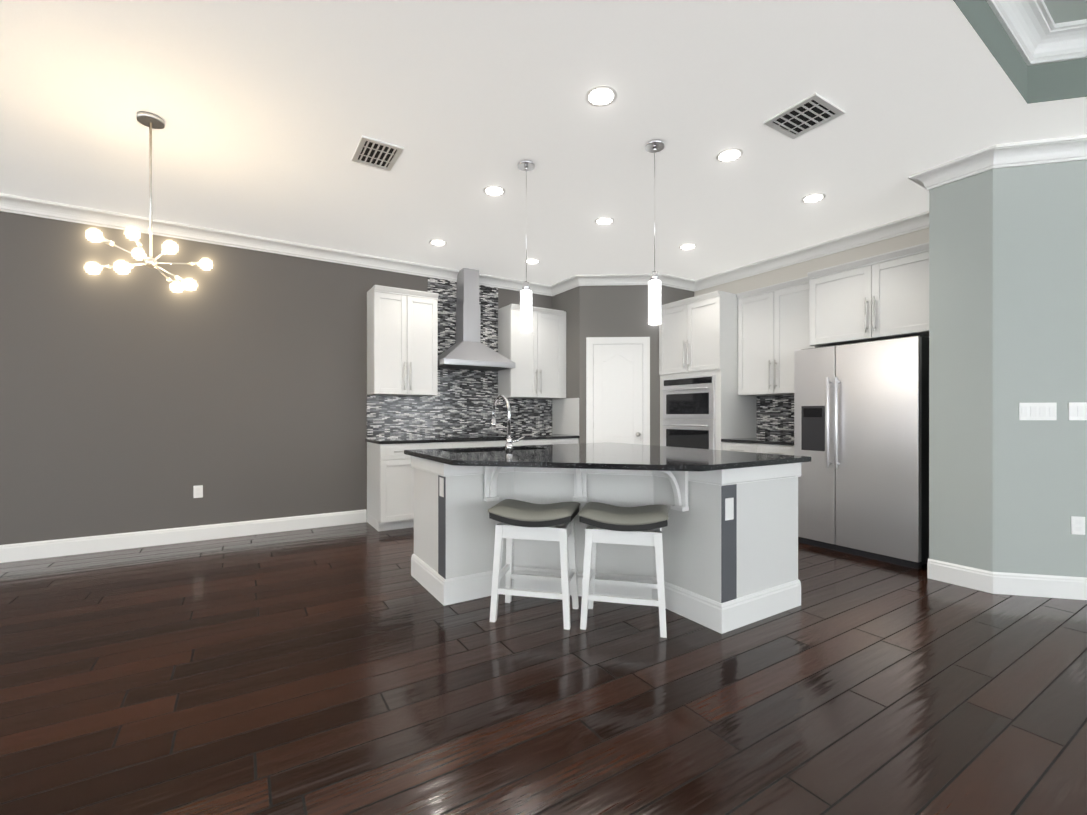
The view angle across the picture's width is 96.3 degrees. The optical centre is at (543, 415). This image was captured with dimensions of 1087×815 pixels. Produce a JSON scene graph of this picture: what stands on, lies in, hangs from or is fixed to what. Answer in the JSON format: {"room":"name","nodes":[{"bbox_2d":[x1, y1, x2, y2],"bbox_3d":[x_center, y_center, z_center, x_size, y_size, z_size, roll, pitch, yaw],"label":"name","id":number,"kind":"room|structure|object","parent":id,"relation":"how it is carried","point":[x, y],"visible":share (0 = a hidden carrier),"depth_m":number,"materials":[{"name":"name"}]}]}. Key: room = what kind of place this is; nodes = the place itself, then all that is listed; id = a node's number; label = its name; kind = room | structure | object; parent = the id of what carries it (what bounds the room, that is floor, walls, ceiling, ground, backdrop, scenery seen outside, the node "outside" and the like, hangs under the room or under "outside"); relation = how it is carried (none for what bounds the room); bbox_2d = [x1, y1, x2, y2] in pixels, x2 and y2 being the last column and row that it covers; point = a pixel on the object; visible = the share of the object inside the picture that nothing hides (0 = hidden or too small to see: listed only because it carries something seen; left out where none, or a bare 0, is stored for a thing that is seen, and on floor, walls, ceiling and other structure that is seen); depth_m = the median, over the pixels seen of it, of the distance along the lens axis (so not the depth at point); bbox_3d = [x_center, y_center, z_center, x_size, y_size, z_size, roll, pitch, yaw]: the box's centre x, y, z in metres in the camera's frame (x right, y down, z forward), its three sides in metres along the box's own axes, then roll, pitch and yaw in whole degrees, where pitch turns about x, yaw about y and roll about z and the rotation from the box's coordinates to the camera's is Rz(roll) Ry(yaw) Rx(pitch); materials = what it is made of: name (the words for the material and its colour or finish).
{"room":"kitchen","nodes":[
{"label":"kitchen","id":0,"kind":"room"},
{"bbox_2d":[0,211,551,544],"bbox_3d":[-4.495,-0.505,3.862,10.800,3.350,0.120,0,0,-32],"label":"wall","id":1,"kind":"structure","parent":0,"point":[146,398],"depth_m":4.47,"materials":[{"name":"grey paint"}]},
{"bbox_2d":[0,509,366,562],"bbox_3d":[-5.497,1.101,3.160,8.355,0.140,0.016,0,0,-32],"label":"baseboard","id":2,"kind":"structure","parent":1,"relation":"attached to","point":[100,543],"depth_m":4.45,"materials":[{"name":"white wood"}]},
{"bbox_2d":[193,485,202,497],"bbox_3d":[-3.239,0.710,4.570,0.072,0.115,0.007,0,0,-32],"label":"wall outlet","id":3,"kind":"object","parent":1,"relation":"attached to","point":[197,490],"depth_m":4.57,"materials":[{"name":"white plastic"}]},
{"bbox_2d":[367,285,438,395],"bbox_3d":[-1.554,-0.797,5.391,0.690,1.132,0.388,0,0,-32],"label":"upper cabinet","id":4,"kind":"object","parent":1,"relation":"attached to","point":[402,341],"visible":1,"depth_m":5.25,"materials":[{"name":"white wood"}]},
{"bbox_2d":[367,277,551,437],"bbox_3d":[-0.915,-0.697,6.016,2.437,1.889,0.008,0,0,-32],"label":"backsplash","id":5,"kind":"structure","parent":1,"relation":"attached to","point":[461,403],"depth_m":5.92,"materials":[{"name":"tile"}]},
{"bbox_2d":[438,268,514,370],"bbox_3d":[-0.842,-1.157,5.770,0.890,1.182,0.497,0,0,-32],"label":"range hood","id":6,"kind":"object","parent":1,"relation":"attached to","point":[468,350],"visible":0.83,"depth_m":5.75,"materials":[{"name":"silver metal"}]},
{"bbox_2d":[498,304,565,398],"bbox_3d":[-0.130,-0.797,6.278,0.825,1.132,0.388,0,0,-32],"label":"upper cabinet","id":7,"kind":"object","parent":1,"relation":"attached to","point":[537,354],"visible":0.98,"depth_m":6.14,"materials":[{"name":"white wood"}]},
{"bbox_2d":[0,0,1086,295],"bbox_3d":[-0.546,-1.865,0.832,14.300,0.465,9.198,0,0,-32],"label":"crown molding","id":8,"kind":"structure","parent":1,"relation":"attached to","point":[1036,34],"depth_m":4.22,"materials":[{"name":"white"}]},
{"bbox_2d":[0,522,1086,814],"bbox_3d":[-0.255,1.223,0.366,14.700,0.100,10.700,0,0,-32],"label":"floor","id":9,"kind":"structure","parent":0,"point":[346,670],"depth_m":2.05,"materials":[{"name":"brown wood"}]},
{"bbox_2d":[367,442,428,531],"bbox_3d":[-1.587,0.725,5.237,0.470,0.889,0.617,0,0,-32],"label":"base cabinet","id":10,"kind":"object","parent":9,"relation":"on","point":[390,487],"depth_m":4.97,"materials":[{"name":"white wood"}]},
{"bbox_2d":[365,434,579,445],"bbox_3d":[-0.754,0.264,5.746,2.452,0.030,0.632,0,0,-32],"label":"countertop","id":11,"kind":"structure","parent":10,"relation":"on","point":[380,441],"depth_m":5.39,"materials":[{"name":"black stone"}]},
{"bbox_2d":[437,435,513,438],"bbox_3d":[-0.797,0.244,5.700,0.760,0.008,0.490,0,0,-32],"label":"cooktop","id":12,"kind":"object","parent":11,"relation":"in","point":[478,436],"visible":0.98,"depth_m":5.69,"materials":[{"name":"black glass"}]},
{"bbox_2d":[429,442,460,448],"bbox_3d":[-1.292,0.725,5.420,0.466,0.889,0.617,0,0,-32],"label":"base cabinet","id":13,"kind":"object","parent":9,"relation":"on","point":[432,445],"depth_m":5.20,"materials":[{"name":"white wood"}]},
{"bbox_2d":[461,442,520,447],"bbox_3d":[-0.819,0.725,5.715,0.891,0.889,0.617,0,0,-32],"label":"base cabinet","id":14,"kind":"object","parent":9,"relation":"on","point":[463,444],"depth_m":5.45,"materials":[{"name":"white wood"}]},
{"bbox_2d":[488,499,579,629],"bbox_3d":[-0.046,0.841,2.876,0.482,0.659,0.322,0,0,13],"label":"stool","id":15,"kind":"object","parent":9,"relation":"on","point":[518,519],"visible":1,"depth_m":2.77,"materials":[{"name":"white wood"}]},
{"bbox_2d":[521,438,578,445],"bbox_3d":[-0.131,0.724,6.143,0.971,0.889,0.617,0,0,-32],"label":"base cabinet","id":16,"kind":"object","parent":9,"relation":"on","point":[532,441],"depth_m":5.91,"materials":[{"name":"white wood"}]},
{"bbox_2d":[410,447,800,633],"bbox_3d":[0.313,0.727,3.312,1.900,0.889,1.860,0,0,-32],"label":"kitchen island","id":17,"kind":"object","parent":9,"relation":"on","point":[730,544],"depth_m":3.02,"materials":[{"name":"white wood"}]},
{"bbox_2d":[404,443,631,458],"bbox_3d":[-0.073,0.265,3.913,1.960,0.030,0.470,0,0,-32],"label":"island countertop","id":18,"kind":"structure","parent":17,"relation":"on","point":[419,453],"depth_m":3.87,"materials":[{"name":"black stone"}]},
{"bbox_2d":[424,444,810,486],"bbox_3d":[0.434,0.265,3.098,1.960,0.030,1.450,0,0,-32],"label":"island countertop","id":19,"kind":"structure","parent":17,"relation":"on","point":[545,466],"depth_m":3.05,"materials":[{"name":"black stone"}]},
{"bbox_2d":[578,502,668,637],"bbox_3d":[0.462,0.841,2.780,0.482,0.659,0.322,0,0,13],"label":"stool","id":20,"kind":"object","parent":9,"relation":"on","point":[638,525],"visible":1,"depth_m":2.67,"materials":[{"name":"white wood"}]},
{"bbox_2d":[659,290,755,449],"bbox_3d":[1.918,-0.097,5.833,0.723,2.532,0.908,0,0,-32],"label":"tall cabinet","id":21,"kind":"object","parent":9,"relation":"on","point":[704,404],"visible":0.67,"depth_m":5.53,"materials":[{"name":"white wood"}]},
{"bbox_2d":[721,438,793,454],"bbox_3d":[2.418,0.709,5.094,0.658,0.920,0.868,0,0,-32],"label":"base cabinet","id":22,"kind":"object","parent":9,"relation":"on","point":[772,446],"visible":0.25,"depth_m":4.96,"materials":[{"name":"white wood"}]},
{"bbox_2d":[794,335,928,568],"bbox_3d":[2.852,0.275,4.270,0.777,1.790,0.973,0,0,-32],"label":"fridge","id":23,"kind":"object","parent":9,"relation":"on","point":[861,424],"visible":0.94,"depth_m":4.00,"materials":[{"name":"silver metal"}]},
{"bbox_2d":[0,0,1086,284],"bbox_3d":[-0.255,-1.952,0.364,14.700,0.410,10.700,0,0,-32],"label":"ceiling","id":24,"kind":"structure","parent":0,"point":[270,112],"depth_m":2.85,"materials":[{"name":"white paint"}]},
{"bbox_2d":[85,111,211,291],"bbox_3d":[-2.306,-1.246,2.852,0.601,1.004,0.554,0,0,-32],"label":"chandelier","id":25,"kind":"object","parent":24,"relation":"hanging from","point":[150,120],"visible":1,"depth_m":2.85,"materials":[{"name":"white glass"}]},
{"bbox_2d":[352,135,403,170],"bbox_3d":[-1.109,-1.743,3.248,0.260,0.012,0.340,0,0,-32],"label":"ceiling vent","id":26,"kind":"object","parent":24,"relation":"in","point":[369,151],"depth_m":3.24,"materials":[{"name":"white metal"}]},
{"bbox_2d":[429,239,446,245],"bbox_3d":[-1.063,-1.748,4.915,0.175,0.005,0.175,0,0,19],"label":"recessed light","id":27,"kind":"object","parent":24,"relation":"in","point":[437,242],"depth_m":4.90,"materials":[{"name":"white"}]},
{"bbox_2d":[483,185,505,195],"bbox_3d":[-0.382,-1.747,3.784,0.175,0.005,0.175,0,0,-38],"label":"recessed light","id":28,"kind":"object","parent":24,"relation":"in","point":[492,190],"depth_m":3.77,"materials":[{"name":"white"}]},
{"bbox_2d":[517,159,534,330],"bbox_3d":[-0.120,-1.171,3.382,0.124,1.154,0.124,0,0,-32],"label":"pendant light","id":29,"kind":"object","parent":24,"relation":"hanging from","point":[526,165],"visible":0.98,"depth_m":3.36,"materials":[{"name":"white glass"}]},
{"bbox_2d":[525,259,539,263],"bbox_3d":[-0.126,-1.748,5.510,0.175,0.005,0.175,0,0,-38],"label":"recessed light","id":30,"kind":"object","parent":24,"relation":"in","point":[530,261],"depth_m":5.51,"materials":[{"name":"white"}]},
{"bbox_2d":[585,85,616,106],"bbox_3d":[0.315,-1.746,2.663,0.175,0.005,0.175,0,0,-38],"label":"recessed light","id":31,"kind":"object","parent":24,"relation":"in","point":[600,96],"depth_m":2.66,"materials":[{"name":"white"}]},
{"bbox_2d":[595,217,613,224],"bbox_3d":[0.546,-1.747,4.374,0.175,0.005,0.175,0,0,-38],"label":"recessed light","id":32,"kind":"object","parent":24,"relation":"in","point":[603,220],"depth_m":4.37,"materials":[{"name":"white"}]},
{"bbox_2d":[645,139,664,324],"bbox_3d":[0.716,-1.171,3.137,0.124,1.154,0.124,0,0,-32],"label":"pendant light","id":33,"kind":"object","parent":24,"relation":"hanging from","point":[654,146],"visible":1,"depth_m":3.11,"materials":[{"name":"white glass"}]},
{"bbox_2d":[679,244,696,249],"bbox_3d":[1.490,-1.748,5.033,0.175,0.005,0.175,0,0,-41],"label":"recessed light","id":34,"kind":"object","parent":24,"relation":"in","point":[685,246],"depth_m":5.02,"materials":[{"name":"white"}]},
{"bbox_2d":[716,148,743,161],"bbox_3d":[1.247,-1.747,3.267,0.175,0.005,0.175,0,0,-38],"label":"recessed light","id":35,"kind":"object","parent":24,"relation":"in","point":[732,154],"depth_m":3.26,"materials":[{"name":"white"}]},
{"bbox_2d":[763,93,844,138],"bbox_3d":[1.520,-1.743,2.847,0.310,0.012,0.310,0,0,-32],"label":"ceiling vent","id":36,"kind":"object","parent":24,"relation":"in","point":[807,114],"depth_m":2.84,"materials":[{"name":"white metal"}]},
{"bbox_2d":[801,193,825,202],"bbox_3d":[2.166,-1.747,3.910,0.175,0.005,0.175,0,0,34],"label":"recessed light","id":37,"kind":"object","parent":24,"relation":"in","point":[815,197],"depth_m":3.91,"materials":[{"name":"white"}]},
{"bbox_2d":[552,285,693,445],"bbox_3d":[1.053,-0.507,6.540,1.450,3.350,1.200,0,0,-32],"label":"wall","id":38,"kind":"structure","parent":0,"point":[609,311],"depth_m":6.12,"materials":[{"name":"grey paint"}]},
{"bbox_2d":[552,398,578,435],"bbox_3d":[0.286,0.009,6.396,0.002,0.476,0.616,0,0,-32],"label":"wall panel","id":39,"kind":"object","parent":38,"relation":"attached to","point":[565,416],"visible":1,"depth_m":6.39,"materials":[{"name":"white wood"}]},
{"bbox_2d":[586,337,649,444],"bbox_3d":[0.932,0.091,6.097,0.659,2.155,0.467,0,0,-32],"label":"pantry door","id":40,"kind":"structure","parent":38,"relation":"attached to","point":[617,389],"depth_m":6.10,"materials":[{"name":"white wood"}]},
{"bbox_2d":[694,228,928,438],"bbox_3d":[2.798,-0.506,5.223,0.120,3.350,2.880,0,0,-32],"label":"wall","id":41,"kind":"structure","parent":0,"point":[790,272],"depth_m":5.04,"materials":[{"name":"white paint"}]},
{"bbox_2d":[736,274,811,395],"bbox_3d":[2.550,-0.797,5.174,0.347,1.132,0.870,0,0,-32],"label":"upper cabinet","id":42,"kind":"object","parent":41,"relation":"attached to","point":[773,320],"depth_m":5.10,"materials":[{"name":"white wood"}]},
{"bbox_2d":[756,395,793,438],"bbox_3d":[2.698,0.010,5.264,0.008,0.478,0.875,0,0,-32],"label":"backsplash","id":43,"kind":"structure","parent":41,"relation":"attached to","point":[774,413],"depth_m":5.43,"materials":[{"name":"tile"}]},
{"bbox_2d":[808,242,928,347],"bbox_3d":[3.017,-1.016,4.310,0.467,0.692,1.086,0,0,-32],"label":"upper cabinet","id":44,"kind":"object","parent":41,"relation":"attached to","point":[883,296],"depth_m":4.19,"materials":[{"name":"white wood"}]},
{"bbox_2d":[929,160,1086,577],"bbox_3d":[4.877,-0.504,2.907,2.900,3.350,3.250,0,0,-32],"label":"wall","id":45,"kind":"structure","parent":0,"point":[1007,307],"depth_m":3.20,"materials":[{"name":"grey paint"}]},
{"bbox_2d":[927,558,1086,599],"bbox_3d":[4.871,1.101,2.902,2.916,0.140,3.266,0,0,-32],"label":"baseboard","id":46,"kind":"structure","parent":45,"relation":"attached to","point":[1050,586],"depth_m":3.19,"materials":[{"name":"white wood"}]},
{"bbox_2d":[1019,403,1056,419],"bbox_3d":[3.209,-0.029,3.163,0.200,0.115,0.008,0,0,13],"label":"light switch","id":47,"kind":"object","parent":45,"relation":"attached to","point":[1044,411],"depth_m":3.16,"materials":[{"name":"white plastic"}]},
{"bbox_2d":[1069,402,1086,419],"bbox_3d":[3.428,-0.029,3.113,0.118,0.115,0.008,0,0,13],"label":"light switch","id":48,"kind":"object","parent":45,"relation":"attached to","point":[1077,410],"depth_m":3.11,"materials":[{"name":"white plastic"}]},
{"bbox_2d":[1071,516,1084,534],"bbox_3d":[3.419,0.701,3.116,0.072,0.115,0.007,0,0,13],"label":"wall outlet","id":49,"kind":"object","parent":45,"relation":"attached to","point":[1077,523],"depth_m":3.11,"materials":[{"name":"white plastic"}]}
]}

